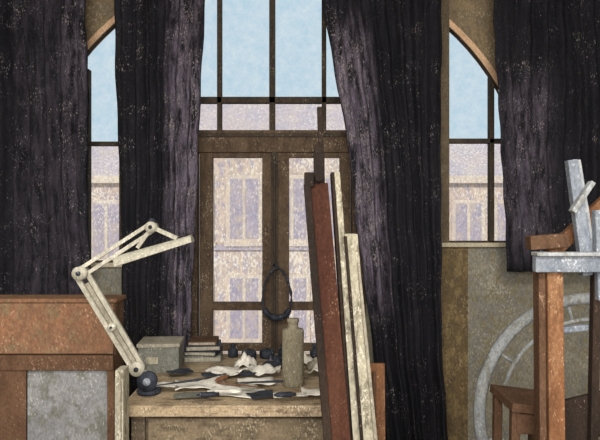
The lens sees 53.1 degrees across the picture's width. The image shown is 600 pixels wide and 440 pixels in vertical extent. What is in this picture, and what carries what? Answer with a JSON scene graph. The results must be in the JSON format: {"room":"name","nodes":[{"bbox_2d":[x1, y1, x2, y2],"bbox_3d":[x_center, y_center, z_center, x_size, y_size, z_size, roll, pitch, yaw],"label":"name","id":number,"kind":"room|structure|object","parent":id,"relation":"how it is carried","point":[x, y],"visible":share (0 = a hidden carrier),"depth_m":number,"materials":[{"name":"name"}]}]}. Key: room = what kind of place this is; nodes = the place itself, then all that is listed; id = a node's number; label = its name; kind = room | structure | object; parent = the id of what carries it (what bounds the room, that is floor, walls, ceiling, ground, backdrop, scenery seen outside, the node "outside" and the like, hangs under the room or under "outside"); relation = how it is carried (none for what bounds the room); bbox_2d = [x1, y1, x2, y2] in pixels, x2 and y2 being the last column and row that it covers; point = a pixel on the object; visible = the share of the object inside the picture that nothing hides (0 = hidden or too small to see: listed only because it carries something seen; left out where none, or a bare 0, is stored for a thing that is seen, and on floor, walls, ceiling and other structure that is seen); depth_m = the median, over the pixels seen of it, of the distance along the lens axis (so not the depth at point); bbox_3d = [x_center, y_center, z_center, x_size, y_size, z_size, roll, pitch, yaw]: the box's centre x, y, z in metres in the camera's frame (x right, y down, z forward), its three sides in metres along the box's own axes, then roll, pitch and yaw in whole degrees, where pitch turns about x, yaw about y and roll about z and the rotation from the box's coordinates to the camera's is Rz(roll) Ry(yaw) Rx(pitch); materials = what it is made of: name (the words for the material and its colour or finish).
{"room":"art studio","nodes":[
{"label":"art studio","id":0,"kind":"room"},
{"bbox_2d":[85,0,599,439],"bbox_3d":[0.000,-0.200,3.650,5.600,3.200,0.100,0,0,0],"label":"wall","id":1,"kind":"structure","parent":0,"point":[480,298],"depth_m":3.60,"materials":[{"name":"paint"}]},
{"bbox_2d":[87,0,505,353],"bbox_3d":[-0.120,0.347,3.630,3.130,3.864,0.120,0,0,0],"label":"window","id":2,"kind":"structure","parent":1,"relation":"in","point":[275,148],"depth_m":3.62,"materials":[{"name":"brown wood"}]},
{"bbox_2d":[261,262,292,320],"bbox_3d":[-0.136,0.428,3.555,0.191,0.356,0.051,0,0,0],"label":"loop","id":3,"kind":"object","parent":2,"relation":"hanging from","point":[287,312],"visible":0.98,"depth_m":3.55,"materials":[{"name":"metal"}]},
{"bbox_3d":[0.000,-1.690,3.491,4.700,0.060,0.222,0,0,0],"label":"curtain rod","id":4,"kind":"object","parent":1,"relation":"attached to","visible":0},
{"bbox_2d":[0,0,90,294],"bbox_3d":[-1.645,-0.553,3.419,0.914,2.223,0.084,0,0,0],"label":"curtain","id":5,"kind":"object","parent":4,"relation":"hanging from","point":[44,88],"visible":0.88,"depth_m":3.42,"materials":[{"name":"fabric"}]},
{"bbox_2d":[114,0,204,439],"bbox_3d":[-0.796,-0.139,3.400,0.533,3.032,0.080,0,0,0],"label":"curtain","id":6,"kind":"object","parent":4,"relation":"hanging from","point":[159,44],"visible":0.76,"depth_m":3.40,"materials":[{"name":"fabric"}]},
{"bbox_2d":[322,0,447,439],"bbox_3d":[0.482,-0.139,3.397,0.754,3.032,0.074,0,0,0],"label":"curtain","id":7,"kind":"object","parent":4,"relation":"hanging from","point":[387,54],"visible":0.98,"depth_m":3.40,"materials":[{"name":"fabric"}]},
{"bbox_2d":[493,0,599,271],"bbox_3d":[1.599,-0.684,3.420,0.990,1.961,0.076,0,0,0],"label":"curtain","id":8,"kind":"object","parent":4,"relation":"hanging from","point":[547,52],"visible":0.8,"depth_m":3.42,"materials":[{"name":"fabric"}]},
{"bbox_3d":[0.000,1.500,0.450,5.600,0.200,6.500,0,0,0],"label":"floor","id":9,"kind":"structure","parent":0,"visible":0},
{"bbox_2d":[0,295,125,439],"bbox_3d":[-1.037,0.854,2.399,0.640,1.092,0.162,0,0,0],"label":"base cabinet","id":10,"kind":"object","parent":9,"relation":"on","point":[59,362],"visible":1,"depth_m":2.34,"materials":[{"name":"brown wood"}]},
{"bbox_2d":[115,365,128,439],"bbox_3d":[-0.602,0.950,2.025,0.028,0.900,0.080,0,0,0],"label":"canvas","id":11,"kind":"object","parent":9,"relation":"on","point":[122,373],"visible":1,"depth_m":2.00},
{"bbox_2d":[129,354,322,439],"bbox_3d":[-0.180,1.025,2.510,0.900,0.750,0.820,0,0,0],"label":"writing desk","id":12,"kind":"object","parent":9,"relation":"on","point":[162,416],"visible":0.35,"depth_m":2.13,"materials":[{"name":"brown wood"}]},
{"bbox_2d":[71,218,193,396],"bbox_3d":[-0.601,0.322,2.203,0.423,0.656,0.174,0,0,-9],"label":"desk lamp","id":13,"kind":"object","parent":12,"relation":"on","point":[146,381],"visible":0.99,"depth_m":2.17,"materials":[{"name":"metal"}]},
{"bbox_2d":[137,336,183,372],"bbox_3d":[-0.606,0.587,2.620,0.180,0.126,0.170,0,0,-5],"label":"storage box","id":14,"kind":"object","parent":12,"relation":"on","point":[161,354],"visible":0.92,"depth_m":2.54,"materials":[{"name":"grey cardboard"}]},
{"bbox_2d":[184,336,222,362],"bbox_3d":[-0.449,0.602,2.798,0.180,0.096,0.162,0,0,0],"label":"book stack","id":15,"kind":"object","parent":12,"relation":"on","point":[198,349],"visible":1,"depth_m":2.73,"materials":[{"name":"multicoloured paper"}]},
{"bbox_2d":[197,391,218,396],"bbox_3d":[-0.327,0.620,2.131,0.080,0.020,0.019,0,0,-11],"label":"paint tube","id":16,"kind":"object","parent":12,"relation":"on","point":[202,394],"visible":1,"depth_m":2.12,"materials":[{"name":"metal"}]},
{"bbox_2d":[228,343,237,357],"bbox_3d":[-0.318,0.617,2.847,0.048,0.066,0.048,0,0,0],"label":"ink bottle","id":17,"kind":"object","parent":12,"relation":"on","point":[232,352],"visible":1,"depth_m":2.83,"materials":[{"name":"glass"}]},
{"bbox_2d":[156,362,319,398],"bbox_3d":[-0.155,0.624,2.359,0.812,0.050,0.471,0,0,0],"label":"loose papers","id":18,"kind":"object","parent":12,"relation":"on","point":[217,371],"visible":0.73,"depth_m":2.34,"materials":[{"name":"paper"}]},
{"bbox_2d":[215,375,229,381],"bbox_3d":[-0.305,0.620,2.349,0.019,0.020,0.080,0,0,33],"label":"paint tube","id":19,"kind":"object","parent":18,"relation":"on","point":[224,377],"visible":0.99,"depth_m":2.34,"materials":[{"name":"orange metal"}]},
{"bbox_2d":[240,383,257,388],"bbox_3d":[-0.194,0.620,2.241,0.080,0.020,0.019,0,0,23],"label":"paint tube","id":20,"kind":"object","parent":18,"relation":"on","point":[240,383],"visible":0.63,"depth_m":2.23,"materials":[{"name":"white metal"}]},
{"bbox_2d":[241,349,256,358],"bbox_3d":[-0.238,0.630,2.806,0.072,0.040,0.072,0,0,0],"label":"paint pot","id":21,"kind":"object","parent":12,"relation":"on","point":[252,353],"visible":0.72,"depth_m":2.79,"materials":[{"name":"ceramic"}]},
{"bbox_2d":[259,348,274,358],"bbox_3d":[-0.155,0.630,2.826,0.072,0.040,0.072,0,0,0],"label":"paint pot","id":22,"kind":"object","parent":12,"relation":"on","point":[265,353],"visible":0.94,"depth_m":2.80,"materials":[{"name":"ceramic"}]},
{"bbox_2d":[234,351,316,368],"bbox_3d":[-0.064,0.616,2.681,0.453,0.065,0.156,0,0,0],"label":"heap","id":23,"kind":"object","parent":12,"relation":"on","point":[245,360],"visible":0.51,"depth_m":2.64,"materials":[{"name":"paper"}]},
{"bbox_2d":[278,343,281,357],"bbox_3d":[-0.081,0.617,2.847,0.048,0.066,0.048,0,0,0],"label":"ink bottle","id":24,"kind":"object","parent":12,"relation":"on","point":[280,349],"visible":0.35,"depth_m":2.83,"materials":[{"name":"glass"}]},
{"bbox_2d":[274,392,295,396],"bbox_3d":[-0.053,0.620,2.131,0.080,0.020,0.019,0,0,-6],"label":"paint tube","id":25,"kind":"object","parent":12,"relation":"on","point":[278,394],"visible":1,"depth_m":2.12,"materials":[{"name":"metal"}]},
{"bbox_2d":[282,318,303,387],"bbox_3d":[-0.028,0.518,2.360,0.086,0.264,0.086,0,0,0],"label":"bottle","id":26,"kind":"object","parent":12,"relation":"on","point":[292,335],"visible":0.99,"depth_m":2.33,"materials":[{"name":"beige ceramic"}]},
{"bbox_2d":[310,344,316,358],"bbox_3d":[0.071,0.617,2.826,0.048,0.066,0.048,0,0,0],"label":"ink bottle","id":27,"kind":"object","parent":12,"relation":"on","point":[313,353],"visible":0.66,"depth_m":2.81,"materials":[{"name":"glass"}]},
{"bbox_2d":[304,107,350,439],"bbox_3d":[0.179,0.523,1.830,0.700,1.754,0.460,0,0,0],"label":"easel","id":28,"kind":"object","parent":9,"relation":"on","point":[330,360],"visible":1,"depth_m":1.86,"materials":[{"name":"brown wood"}]},
{"bbox_2d":[330,172,377,439],"bbox_3d":[0.177,0.345,1.925,0.158,0.990,0.130,0,0,0],"label":"canvas","id":29,"kind":"object","parent":28,"relation":"on","point":[361,411],"visible":0.99,"depth_m":1.87},
{"bbox_2d":[370,363,384,439],"bbox_3d":[0.253,0.948,2.034,0.080,0.906,0.100,0,0,0],"label":"wooden plank","id":30,"kind":"object","parent":9,"relation":"on","point":[377,369],"visible":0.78,"depth_m":2.06,"materials":[{"name":"orange wood"}]},
{"bbox_2d":[490,384,533,439],"bbox_3d":[0.803,1.010,2.150,0.179,0.780,0.240,0,0,0],"label":"footstool","id":31,"kind":"object","parent":9,"relation":"on","point":[520,401],"visible":0.63,"depth_m":2.10,"materials":[{"name":"brown wood"}]},
{"bbox_2d":[473,293,589,439],"bbox_3d":[1.292,0.860,2.615,1.071,1.073,0.176,0,0,0],"label":"wheel","id":32,"kind":"object","parent":9,"relation":"on","point":[513,329],"visible":0.62,"depth_m":2.63,"materials":[{"name":"grey metal"}]},
{"bbox_2d":[525,159,599,439],"bbox_3d":[0.956,0.603,1.923,0.457,1.596,0.165,0,0,0],"label":"easel","id":33,"kind":"object","parent":9,"relation":"on","point":[556,417],"visible":1,"depth_m":1.90,"materials":[{"name":"orange wood"}]},
{"label":"outside","id":34,"kind":"structure","parent":0,"visible":0},
{"bbox_3d":[0.000,9.550,22.100,60.000,0.300,35.800,0,0,0],"label":"ground","id":35,"kind":"structure","parent":34,"visible":0},
{"bbox_2d":[91,146,118,259],"bbox_3d":[-7.725,3.600,18.800,8.750,11.600,5.200,0,0,0],"label":"building","id":36,"kind":"structure","parent":35,"relation":"on","point":[104,159],"depth_m":16.35,"materials":[{"name":"stone"}]},
{"bbox_2d":[199,104,344,353],"bbox_3d":[-0.850,2.975,18.400,5.300,12.850,5.200,0,0,0],"label":"building","id":37,"kind":"structure","parent":35,"relation":"on","point":[237,181],"depth_m":16.00,"materials":[{"name":"stone"}]},
{"bbox_2d":[449,144,505,240],"bbox_3d":[6.875,3.600,18.800,10.450,11.600,5.200,0,0,0],"label":"building","id":38,"kind":"structure","parent":35,"relation":"on","point":[467,162],"depth_m":16.39,"materials":[{"name":"stone"}]}
]}

